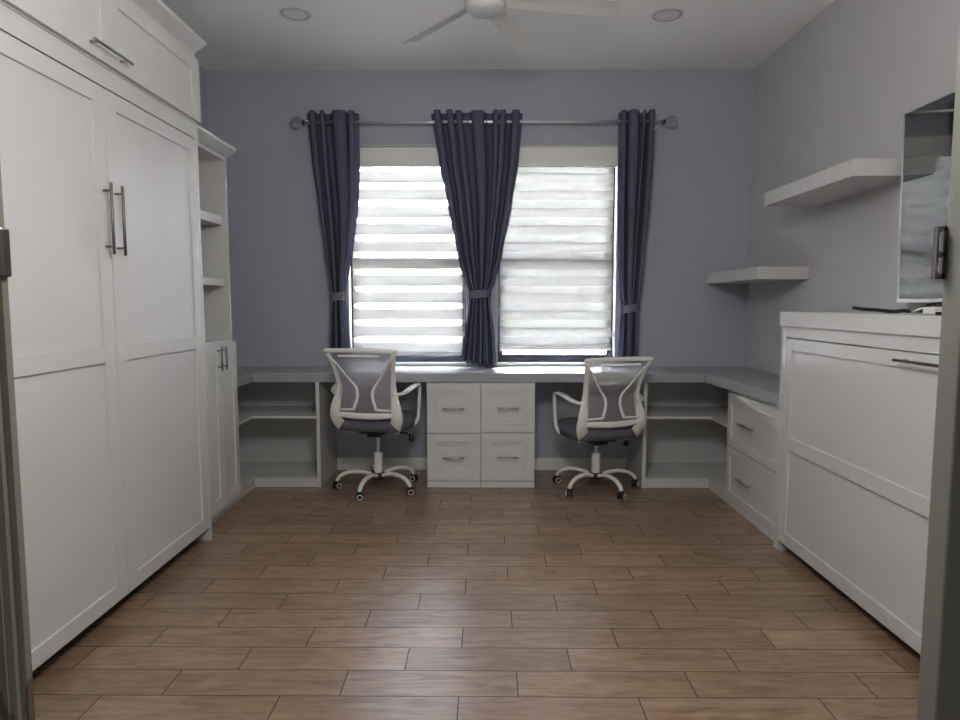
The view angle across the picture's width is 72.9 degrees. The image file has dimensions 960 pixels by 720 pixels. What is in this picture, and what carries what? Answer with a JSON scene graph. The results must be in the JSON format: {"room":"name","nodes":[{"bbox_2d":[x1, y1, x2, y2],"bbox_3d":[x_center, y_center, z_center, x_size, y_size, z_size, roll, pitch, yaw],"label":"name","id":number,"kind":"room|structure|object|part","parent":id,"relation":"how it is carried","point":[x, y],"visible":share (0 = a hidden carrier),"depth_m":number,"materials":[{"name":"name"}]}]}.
{"room":"home office","nodes":[
{"label":"home office","id":0,"kind":"room"},
{"bbox_2d":[197,65,207,130],"bbox_3d":[-2.077,-0.469,2.946,0.100,2.980,4.160,0,5,0],"label":"wall","id":1,"kind":"structure","parent":0,"point":[202,72],"depth_m":4.73,"materials":[{"name":"paint"}]},
{"bbox_2d":[0,0,205,123],"bbox_3d":[-1.712,-1.343,2.506,0.625,0.403,1.660,0,5,0],"label":"upper cabinet","id":2,"kind":"object","parent":1,"relation":"attached to","point":[144,43],"visible":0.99,"depth_m":2.73,"materials":[{"name":"paint"}]},
{"bbox_3d":[-1.423,-1.188,2.507,0.038,0.012,0.260,0,5,0],"label":"handle","id":3,"kind":"part","parent":2,"relation":"part of","materials":[{"name":"silver metal"}]},
{"bbox_3d":[-1.440,-1.516,2.488,0.080,0.054,1.660,0,5,0],"label":"crown moulding","id":4,"kind":"part","parent":2,"relation":"part of","materials":[{"name":"paint"}]},
{"bbox_2d":[33,470,919,719],"bbox_3d":[-0.053,1.453,-1.569,4.220,0.060,13.620,0,5,0],"label":"floor","id":5,"kind":"structure","parent":0,"point":[539,602],"depth_m":2.60,"materials":[{"name":"brown wood"}]},
{"bbox_2d":[0,3,211,671],"bbox_3d":[-1.725,-0.046,2.619,0.600,2.195,1.660,0,5,0],"label":"wardrobe","id":6,"kind":"object","parent":5,"relation":"on","point":[100,176],"visible":1,"depth_m":2.50,"materials":[{"name":"paint"}]},
{"bbox_3d":[-1.476,-0.007,2.217,0.020,2.037,0.800,0,5,0],"label":"panel","id":7,"kind":"part","parent":6,"relation":"part of","materials":[{"name":"paint"}]},
{"bbox_3d":[-1.744,-1.101,2.527,0.562,0.077,1.608,0,5,0],"label":"header rail","id":8,"kind":"part","parent":6,"relation":"part of","materials":[{"name":"paint"}]},
{"bbox_3d":[-1.445,-0.551,2.533,0.038,0.275,0.012,0,5,0],"label":"handle","id":9,"kind":"part","parent":6,"relation":"part of","materials":[{"name":"silver metal"}]},
{"bbox_3d":[-1.444,-0.558,2.612,0.038,0.275,0.012,0,5,0],"label":"handle","id":10,"kind":"part","parent":6,"relation":"part of","materials":[{"name":"silver metal"}]},
{"bbox_3d":[-1.470,-0.077,3.018,0.020,2.037,0.800,0,5,0],"label":"panel","id":11,"kind":"part","parent":6,"relation":"part of","materials":[{"name":"paint"}]},
{"bbox_3d":[-1.738,-0.118,3.434,0.562,2.195,0.025,0,5,0],"label":"panel","id":12,"kind":"part","parent":6,"relation":"part of","materials":[{"name":"paint"}]},
{"bbox_2d":[197,124,240,521],"bbox_3d":[-1.754,-0.159,3.761,0.525,2.220,0.625,0,5,0],"label":"bookcase","id":13,"kind":"object","parent":5,"relation":"on","point":[221,362],"visible":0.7,"depth_m":3.97,"materials":[{"name":"paint"}]},
{"bbox_3d":[-1.794,-0.835,3.777,0.417,0.050,0.433,0,5,0],"label":"shelf","id":14,"kind":"part","parent":13,"relation":"part of","materials":[{"name":"paint"}]},
{"bbox_3d":[-1.786,-1.207,3.744,0.460,0.020,0.433,0,5,0],"label":"panel","id":15,"kind":"part","parent":13,"relation":"part of","materials":[{"name":"paint"}]},
{"bbox_3d":[-1.794,-0.461,3.810,0.417,0.042,0.433,0,5,0],"label":"shelf","id":16,"kind":"part","parent":13,"relation":"part of","materials":[{"name":"paint"}]},
{"bbox_3d":[-1.784,-0.183,4.062,0.460,2.115,0.022,0,5,0],"label":"panel","id":17,"kind":"part","parent":13,"relation":"part of","materials":[{"name":"paint"}]},
{"bbox_3d":[-1.545,0.403,3.774,0.022,0.987,0.201,0,5,0],"label":"door","id":18,"kind":"part","parent":13,"relation":"part of","materials":[{"name":"paint"}]},
{"bbox_3d":[-1.531,-1.238,3.665,0.080,0.054,0.625,0,5,0],"label":"crown moulding","id":19,"kind":"part","parent":13,"relation":"part of","materials":[{"name":"paint"}]},
{"bbox_3d":[-1.517,-0.007,3.796,0.034,0.140,0.010,0,5,0],"label":"handle","id":20,"kind":"part","parent":13,"relation":"part of","materials":[{"name":"silver metal"}]},
{"bbox_3d":[-1.516,-0.013,3.863,0.034,0.140,0.010,0,5,0],"label":"handle","id":21,"kind":"part","parent":13,"relation":"part of","materials":[{"name":"silver metal"}]},
{"bbox_3d":[-1.543,0.384,3.999,0.022,0.987,0.243,0,5,0],"label":"door","id":22,"kind":"part","parent":13,"relation":"part of","materials":[{"name":"paint"}]},
{"bbox_2d":[236,382,336,501],"bbox_3d":[-1.560,0.515,4.564,0.909,0.737,0.850,0,5,0],"label":"corner shelf unit","id":23,"kind":"object","parent":5,"relation":"on","point":[287,431],"visible":0.54,"depth_m":4.95,"materials":[{"name":"paint"}]},
{"bbox_2d":[237,366,274,386],"bbox_3d":[-1.788,0.116,4.532,0.451,0.062,0.856,0,5,0],"label":"desk countertop","id":24,"kind":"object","parent":23,"relation":"on","point":[244,373],"visible":0.23,"depth_m":4.51,"materials":[{"name":"laminate"}]},
{"bbox_3d":[-1.571,0.393,4.546,0.880,0.018,0.836,0,5,0],"label":"shelf","id":25,"kind":"part","parent":23,"relation":"part of","materials":[{"name":"paint"}]},
{"bbox_3d":[-1.568,0.478,4.980,0.881,0.737,0.014,0,5,0],"label":"panel","id":26,"kind":"part","parent":23,"relation":"part of","materials":[{"name":"paint"}]},
{"bbox_3d":[-1.571,0.824,4.584,0.880,0.018,0.836,0,5,0],"label":"shelf","id":27,"kind":"part","parent":23,"relation":"part of","materials":[{"name":"paint"}]},
{"bbox_3d":[-1.117,0.500,4.734,0.025,0.737,0.481,0,5,0],"label":"panel","id":28,"kind":"part","parent":23,"relation":"part of","materials":[{"name":"paint"}]},
{"bbox_2d":[323,348,420,500],"bbox_3d":[-0.714,0.397,4.428,0.603,0.995,0.605,1,5,11],"label":"office chair","id":29,"kind":"object","parent":5,"relation":"on","point":[365,400],"visible":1,"depth_m":4.22,"materials":[{"name":"white plastic"}]},
{"bbox_3d":[-0.928,0.314,4.441,0.145,0.315,0.336,1,5,11],"label":"armrest","id":30,"kind":"part","parent":29,"relation":"part of","materials":[{"name":"white plastic"}]},
{"bbox_3d":[-0.867,0.798,4.485,0.261,0.085,0.038,0,5,-3],"label":"leg","id":31,"kind":"part","parent":29,"relation":"part of","materials":[{"name":"white plastic"}]},
{"bbox_3d":[-0.731,0.209,4.294,0.501,0.599,0.369,1,5,11],"label":"frame","id":32,"kind":"part","parent":29,"relation":"part of","materials":[{"name":"white plastic"}]},
{"bbox_3d":[-0.751,0.811,4.334,0.038,0.085,0.261,2,5,18],"label":"leg","id":33,"kind":"part","parent":29,"relation":"part of","materials":[{"name":"white plastic"}]},
{"bbox_3d":[-0.696,0.403,4.482,0.490,0.101,0.470,1,5,11],"label":"seat","id":34,"kind":"part","parent":29,"relation":"part of","materials":[{"name":"grey fabric"}]},
{"bbox_3d":[-0.566,0.806,4.397,0.261,0.085,0.038,4,6,35],"label":"leg","id":35,"kind":"part","parent":29,"relation":"part of","materials":[{"name":"white plastic"}]},
{"bbox_3d":[-0.571,0.788,4.595,0.261,0.085,0.038,-4,6,-39],"label":"leg","id":36,"kind":"part","parent":29,"relation":"part of","materials":[{"name":"white plastic"}]},
{"bbox_3d":[-0.551,0.522,4.448,0.203,0.068,0.035,1,5,11],"label":"lever","id":37,"kind":"part","parent":29,"relation":"part of","materials":[{"name":"black plastic"}]},
{"bbox_3d":[-0.496,0.322,4.354,0.145,0.315,0.336,1,5,11],"label":"armrest","id":38,"kind":"part","parent":29,"relation":"part of","materials":[{"name":"white plastic"}]},
{"bbox_2d":[427,382,480,486],"bbox_3d":[-0.179,0.501,4.715,0.372,0.737,0.524,0,5,0],"label":"base cabinet","id":39,"kind":"object","parent":5,"relation":"on","point":[453,408],"visible":1,"depth_m":4.49,"materials":[{"name":"paint"}]},
{"bbox_3d":[-0.181,0.330,4.481,0.368,0.347,0.020,0,5,0],"label":"drawer","id":40,"kind":"part","parent":39,"relation":"part of","materials":[{"name":"paint"}]},
{"bbox_3d":[-0.181,0.333,4.454,0.146,0.011,0.034,0,5,0],"label":"handle","id":41,"kind":"part","parent":39,"relation":"part of","materials":[{"name":"silver metal"}]},
{"bbox_3d":[-0.181,0.673,4.511,0.368,0.331,0.020,0,5,0],"label":"drawer","id":42,"kind":"part","parent":39,"relation":"part of","materials":[{"name":"paint"}]},
{"bbox_2d":[253,366,704,382],"bbox_3d":[-0.012,0.101,4.697,3.095,0.062,0.499,0,5,0],"label":"desktop","id":43,"kind":"object","parent":39,"relation":"on","point":[277,373],"visible":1,"depth_m":4.46,"materials":[{"name":"laminate"}]},
{"bbox_2d":[481,382,534,487],"bbox_3d":[0.195,0.502,4.712,0.372,0.737,0.524,0,5,0],"label":"base cabinet","id":44,"kind":"object","parent":5,"relation":"on","point":[507,408],"visible":1,"depth_m":4.49,"materials":[{"name":"paint"}]},
{"bbox_3d":[0.193,0.328,4.477,0.368,0.342,0.020,0,5,0],"label":"drawer","id":45,"kind":"part","parent":44,"relation":"part of","materials":[{"name":"paint"}]},
{"bbox_3d":[0.193,0.671,4.508,0.368,0.336,0.020,0,5,0],"label":"drawer","id":46,"kind":"part","parent":44,"relation":"part of","materials":[{"name":"paint"}]},
{"bbox_3d":[0.193,0.673,4.481,0.146,0.011,0.034,0,5,0],"label":"handle","id":47,"kind":"part","parent":44,"relation":"part of","materials":[{"name":"silver metal"}]},
{"bbox_2d":[552,357,653,499],"bbox_3d":[0.817,0.424,4.434,0.606,0.940,0.613,-1,5,-16],"label":"office chair","id":48,"kind":"object","parent":5,"relation":"on","point":[611,408],"visible":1,"depth_m":4.23,"materials":[{"name":"white plastic"}]},
{"bbox_3d":[0.603,0.378,4.340,0.145,0.315,0.336,-1,5,-16],"label":"armrest","id":49,"kind":"part","parent":48,"relation":"part of","materials":[{"name":"white plastic"}]},
{"bbox_3d":[0.651,0.791,4.567,0.261,0.085,0.038,3,6,27],"label":"leg","id":50,"kind":"part","parent":48,"relation":"part of","materials":[{"name":"white plastic"}]},
{"bbox_3d":[0.680,0.808,4.375,0.261,0.085,0.038,-5,7,-45],"label":"leg","id":51,"kind":"part","parent":48,"relation":"part of","materials":[{"name":"white plastic"}]},
{"bbox_3d":[0.792,0.458,4.485,0.490,0.101,0.470,-1,5,-16],"label":"seat","id":52,"kind":"part","parent":48,"relation":"part of","materials":[{"name":"grey fabric"}]},
{"bbox_3d":[0.868,0.811,4.340,0.038,0.085,0.261,-2,5,-24],"label":"leg","id":53,"kind":"part","parent":48,"relation":"part of","materials":[{"name":"white plastic"}]},
{"bbox_3d":[0.841,0.264,4.300,0.501,0.599,0.369,-1,5,-16],"label":"frame","id":54,"kind":"part","parent":48,"relation":"part of","materials":[{"name":"white plastic"}]},
{"bbox_3d":[0.964,0.796,4.510,0.261,0.085,0.038,-1,5,-6],"label":"leg","id":55,"kind":"part","parent":48,"relation":"part of","materials":[{"name":"white plastic"}]},
{"bbox_3d":[1.025,0.367,4.465,0.145,0.315,0.336,-1,5,-16],"label":"armrest","id":56,"kind":"part","parent":48,"relation":"part of","materials":[{"name":"white plastic"}]},
{"bbox_2d":[627,382,731,500],"bbox_3d":[1.563,0.514,4.572,0.881,0.737,0.786,0,5,0],"label":"corner shelf unit","id":57,"kind":"object","parent":5,"relation":"on","point":[682,443],"visible":0.59,"depth_m":4.93,"materials":[{"name":"paint"}]},
{"bbox_3d":[1.136,0.501,4.717,0.025,0.737,0.481,0,5,0],"label":"panel","id":58,"kind":"part","parent":57,"relation":"part of","materials":[{"name":"paint"}]},
{"bbox_3d":[1.574,0.823,4.591,0.852,0.018,0.772,0,5,0],"label":"shelf","id":59,"kind":"part","parent":57,"relation":"part of","materials":[{"name":"paint"}]},
{"bbox_3d":[1.574,0.393,4.554,0.852,0.018,0.772,0,5,0],"label":"shelf","id":60,"kind":"part","parent":57,"relation":"part of","materials":[{"name":"paint"}]},
{"bbox_3d":[1.577,0.480,4.956,0.853,0.737,0.014,0,5,0],"label":"panel","id":61,"kind":"part","parent":57,"relation":"part of","materials":[{"name":"paint"}]},
{"bbox_2d":[725,391,778,539],"bbox_3d":[1.771,0.583,3.789,0.448,0.737,0.770,0,5,0],"label":"base cabinet","id":62,"kind":"object","parent":5,"relation":"on","point":[752,426],"visible":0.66,"depth_m":3.78,"materials":[{"name":"paint"}]},
{"bbox_2d":[685,367,779,405],"bbox_3d":[1.767,0.149,4.150,0.466,0.062,1.569,0,5,0],"label":"desktop","id":63,"kind":"object","parent":62,"relation":"on","point":[761,385],"visible":0.43,"depth_m":4.09,"materials":[{"name":"laminate"}]},
{"bbox_3d":[1.565,0.732,3.862,0.034,0.011,0.200,0,5,0],"label":"handle","id":64,"kind":"part","parent":62,"relation":"part of","materials":[{"name":"silver metal"}]},
{"bbox_3d":[1.565,0.395,3.832,0.034,0.011,0.200,0,5,0],"label":"handle","id":65,"kind":"part","parent":62,"relation":"part of","materials":[{"name":"silver metal"}]},
{"bbox_3d":[1.591,0.741,3.805,0.020,0.330,0.764,0,5,0],"label":"drawer","id":66,"kind":"part","parent":62,"relation":"part of","materials":[{"name":"paint"}]},
{"bbox_3d":[1.591,0.404,3.776,0.020,0.336,0.764,0,5,0],"label":"drawer","id":67,"kind":"part","parent":62,"relation":"part of","materials":[{"name":"paint"}]},
{"bbox_2d":[773,312,941,654],"bbox_3d":[1.744,0.460,2.330,0.484,1.236,2.108,0,5,0],"label":"bed","id":68,"kind":"object","parent":5,"relation":"on","point":[858,390],"visible":0.92,"depth_m":2.64,"materials":[{"name":"paint"}]},
{"bbox_3d":[1.769,0.407,3.353,0.444,1.163,0.053,0,5,0],"label":"panel","id":69,"kind":"part","parent":68,"relation":"part of","materials":[{"name":"paint"}]},
{"bbox_3d":[1.762,-0.056,2.291,0.444,0.055,1.980,0,5,0],"label":"header rail","id":70,"kind":"part","parent":68,"relation":"part of","materials":[{"name":"paint"}]},
{"bbox_2d":[852,306,910,312],"bbox_3d":[1.754,-0.221,2.853,0.020,0.031,0.335,-1,5,-8],"label":"power cable","id":71,"kind":"object","parent":68,"relation":"on","point":[853,307],"visible":0.99,"depth_m":2.83,"materials":[{"name":"black plastic"}]},
{"bbox_3d":[1.976,0.524,2.341,0.016,1.107,1.980,0,5,0],"label":"panel","id":72,"kind":"part","parent":68,"relation":"part of","materials":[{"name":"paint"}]},
{"bbox_3d":[1.520,0.012,2.236,0.038,0.012,0.275,0,5,0],"label":"handle","id":73,"kind":"part","parent":68,"relation":"part of","materials":[{"name":"silver metal"}]},
{"bbox_2d":[912,307,941,313],"bbox_3d":[1.775,-0.198,2.595,0.040,0.028,0.171,0,5,0],"label":"power adapter","id":74,"kind":"object","parent":68,"relation":"on","point":[926,310],"visible":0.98,"depth_m":2.53,"materials":[{"name":"white plastic"}]},
{"bbox_2d":[920,302,941,312],"bbox_3d":[1.762,-0.194,2.432,0.052,0.047,0.511,1,5,10],"label":"power cable","id":75,"kind":"object","parent":68,"relation":"on","point":[933,303],"visible":0.29,"depth_m":2.59,"materials":[{"name":"black plastic"}]},
{"bbox_2d":[206,69,754,469],"bbox_3d":[-0.002,-0.646,4.963,4.020,2.980,0.160,0,5,0],"label":"wall","id":76,"kind":"structure","parent":0,"point":[699,218],"depth_m":4.83,"materials":[{"name":"paint"}]},
{"bbox_2d":[348,145,466,365],"bbox_3d":[-0.547,-0.777,4.940,0.890,1.635,0.141,0,5,0],"label":"window","id":77,"kind":"structure","parent":76,"relation":"in","point":[401,360],"depth_m":4.99,"materials":[{"name":"white paint"}]},
{"bbox_2d":[352,147,464,354],"bbox_3d":[-0.547,-0.807,4.896,0.874,1.550,0.074,0,5,0],"label":"roller blind","id":78,"kind":"object","parent":77,"relation":"attached to","point":[407,271],"visible":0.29,"depth_m":4.91,"materials":[{"name":"white fabric"}]},
{"bbox_3d":[-0.549,-0.047,4.981,0.839,0.022,0.021,0,5,0],"label":"rail","id":79,"kind":"part","parent":78,"relation":"part of","materials":[{"name":"white paint"}]},
{"bbox_3d":[-0.546,-0.791,4.984,0.890,1.615,0.050,0,5,0],"label":"frame","id":80,"kind":"part","parent":77,"relation":"part of","materials":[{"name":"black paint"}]},
{"bbox_3d":[-0.547,0.027,5.010,0.890,0.020,0.141,0,5,0],"label":"sill","id":81,"kind":"part","parent":77,"relation":"part of","materials":[{"name":"white paint"}]},
{"bbox_2d":[337,457,625,469],"bbox_3d":[0.012,0.799,5.001,2.222,0.095,0.015,0,5,0],"label":"baseboard","id":82,"kind":"structure","parent":76,"relation":"attached to","point":[343,463],"depth_m":5.00,"materials":[{"name":"white paint"}]},
{"bbox_2d":[290,115,676,129],"bbox_3d":[0.025,-1.714,4.707,2.775,0.084,0.161,0,5,0],"label":"curtain rod","id":83,"kind":"object","parent":76,"relation":"attached to","point":[670,121],"visible":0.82,"depth_m":4.66,"materials":[{"name":"silver metal"}]},
{"bbox_2d":[307,110,359,347],"bbox_3d":[-1.066,-0.870,4.747,0.379,1.832,0.135,0,5,0],"label":"curtain","id":84,"kind":"object","parent":83,"relation":"hanging from","point":[335,147],"visible":0.95,"depth_m":4.71,"materials":[{"name":"fabric"}]},
{"bbox_2d":[431,109,522,367],"bbox_3d":[-0.023,-0.865,4.742,0.664,1.842,0.137,0,5,0],"label":"curtain","id":85,"kind":"object","parent":83,"relation":"hanging from","point":[479,160],"visible":1,"depth_m":4.71,"materials":[{"name":"fabric"}]},
{"bbox_3d":[0.024,-1.710,4.668,2.575,0.022,0.022,0,5,0],"label":"rod","id":86,"kind":"part","parent":83,"relation":"part of","materials":[{"name":"silver metal"}]},
{"bbox_2d":[618,109,654,356],"bbox_3d":[1.132,-0.863,4.736,0.268,1.845,0.126,0,5,0],"label":"curtain","id":87,"kind":"object","parent":83,"relation":"hanging from","point":[635,139],"visible":0.98,"depth_m":4.70,"materials":[{"name":"fabric"}]},
{"bbox_2d":[497,145,617,365],"bbox_3d":[0.576,-0.776,4.931,0.895,1.635,0.141,0,5,0],"label":"window","id":88,"kind":"structure","parent":76,"relation":"in","point":[502,359],"depth_m":4.98,"materials":[{"name":"white paint"}]},
{"bbox_3d":[0.576,0.028,5.002,0.895,0.020,0.141,0,5,0],"label":"sill","id":89,"kind":"part","parent":88,"relation":"part of","materials":[{"name":"white paint"}]},
{"bbox_2d":[499,146,617,349],"bbox_3d":[0.577,-0.825,4.885,0.882,1.511,0.074,0,5,0],"label":"roller blind","id":90,"kind":"object","parent":88,"relation":"attached to","point":[556,262],"visible":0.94,"depth_m":4.90,"materials":[{"name":"white fabric"}]},
{"bbox_3d":[0.575,-0.085,4.969,0.851,0.022,0.021,0,5,0],"label":"rail","id":91,"kind":"part","parent":90,"relation":"part of","materials":[{"name":"white paint"}]},
{"bbox_3d":[1.010,-0.824,4.886,0.004,1.231,0.005,0,5,0],"label":"bead chain","id":92,"kind":"part","parent":90,"relation":"part of","materials":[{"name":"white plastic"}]},
{"bbox_2d":[161,0,833,69],"bbox_3d":[-0.053,-1.576,-1.834,4.220,0.060,13.620,0,5,0],"label":"ceiling","id":93,"kind":"structure","parent":0,"point":[237,34],"depth_m":4.16,"materials":[{"name":"white paint"}]},
{"bbox_2d":[279,7,310,20],"bbox_3d":[-1.089,-2.039,3.835,0.180,0.006,0.180,0,5,0],"label":"recessed light","id":94,"kind":"object","parent":93,"relation":"in","point":[291,13],"visible":1,"depth_m":3.83,"materials":[{"name":"grey plastic"}]},
{"bbox_2d":[403,0,617,54],"bbox_3d":[0.025,-1.817,3.103,1.309,0.321,1.293,0,5,0],"label":"ceiling fan","id":95,"kind":"object","parent":93,"relation":"hanging from","point":[493,10],"visible":1,"depth_m":3.19,"materials":[{"name":"grey plastic"}]},
{"bbox_3d":[-0.210,-1.749,3.407,0.097,0.036,0.588,-4,7,-40],"label":"blade","id":96,"kind":"part","parent":95,"relation":"part of","materials":[{"name":"grey"}]},
{"bbox_3d":[0.164,-1.754,3.462,0.097,0.036,0.588,2,5,20],"label":"blade","id":97,"kind":"part","parent":95,"relation":"part of","materials":[{"name":"grey"}]},
{"bbox_3d":[0.400,-1.728,3.166,0.588,0.036,0.097,-1,5,-10],"label":"blade","id":98,"kind":"part","parent":95,"relation":"part of","materials":[{"name":"grey"}]},
{"bbox_2d":[652,8,682,21],"bbox_3d":[1.109,-2.040,3.848,0.180,0.006,0.180,0,5,0],"label":"recessed light","id":99,"kind":"object","parent":93,"relation":"in","point":[667,14],"visible":1,"depth_m":3.84,"materials":[{"name":"grey plastic"}]},
{"bbox_2d":[745,0,959,374],"bbox_3d":[2.043,-0.466,2.915,0.100,2.980,4.160,0,5,0],"label":"wall","id":100,"kind":"structure","parent":0,"point":[839,90],"depth_m":3.63,"materials":[{"name":"paint"}]},
{"bbox_2d":[707,267,809,283],"bbox_3d":[1.849,-0.570,4.406,0.309,0.075,0.925,0,5,0],"label":"floating shelf","id":101,"kind":"object","parent":100,"relation":"attached to","point":[754,274],"visible":1,"depth_m":4.03,"materials":[{"name":"paint"}]},
{"bbox_2d":[765,158,900,205],"bbox_3d":[1.841,-0.912,3.397,0.309,0.077,0.925,0,5,0],"label":"floating shelf","id":102,"kind":"object","parent":100,"relation":"attached to","point":[851,177],"visible":0.8,"depth_m":3.20,"materials":[{"name":"paint"}]},
{"bbox_2d":[896,91,954,301],"bbox_3d":[1.918,-0.609,2.170,0.110,0.826,1.458,-1,5,1],"label":"television","id":103,"kind":"object","parent":100,"relation":"attached to","point":[927,129],"visible":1,"depth_m":2.74,"materials":[{"name":"black plastic"}]},
{"bbox_3d":[-0.034,-0.281,0.804,4.020,2.980,0.110,0,5,0],"label":"wall","id":104,"kind":"structure","parent":0,"visible":0},
{"bbox_2d":[0,164,35,719],"bbox_3d":[-0.876,-0.017,0.824,0.556,2.430,0.037,0,5,0],"label":"door","id":105,"kind":"structure","parent":104,"relation":"in","point":[16,674],"depth_m":0.84,"materials":[{"name":"grey paint"}]},
{"bbox_2d":[917,25,959,719],"bbox_3d":[0.874,-0.017,0.826,0.584,2.430,0.038,0,5,0],"label":"door","id":106,"kind":"structure","parent":104,"relation":"in","point":[939,673],"depth_m":0.84,"materials":[{"name":"grey paint"}]},
{"bbox_3d":[0.590,-0.137,0.834,0.016,0.068,0.006,0,5,0],"label":"strike plate","id":107,"kind":"part","parent":106,"relation":"part of","materials":[{"name":"silver metal"}]},
{"label":"outside","id":108,"kind":"structure","parent":0,"visible":0},
{"bbox_3d":[0.112,0.101,14.649,18.000,0.080,18.830,0,5,0],"label":"floor","id":109,"kind":"structure","parent":108,"visible":0},
{"bbox_2d":[504,350,597,353],"bbox_3d":[0.051,0.215,6.644,4.800,1.090,0.040,0,5,0],"label":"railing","id":110,"kind":"object","parent":109,"relation":"on","point":[504,350],"visible":0.02,"depth_m":6.61,"materials":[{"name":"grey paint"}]},
{"bbox_2d":[503,350,604,353],"bbox_3d":[0.085,-0.434,11.079,14.000,1.610,0.150,0,5,0],"label":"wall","id":111,"kind":"structure","parent":109,"relation":"on","point":[506,351],"depth_m":11.02,"materials":[{"name":"white paint"}]}
]}

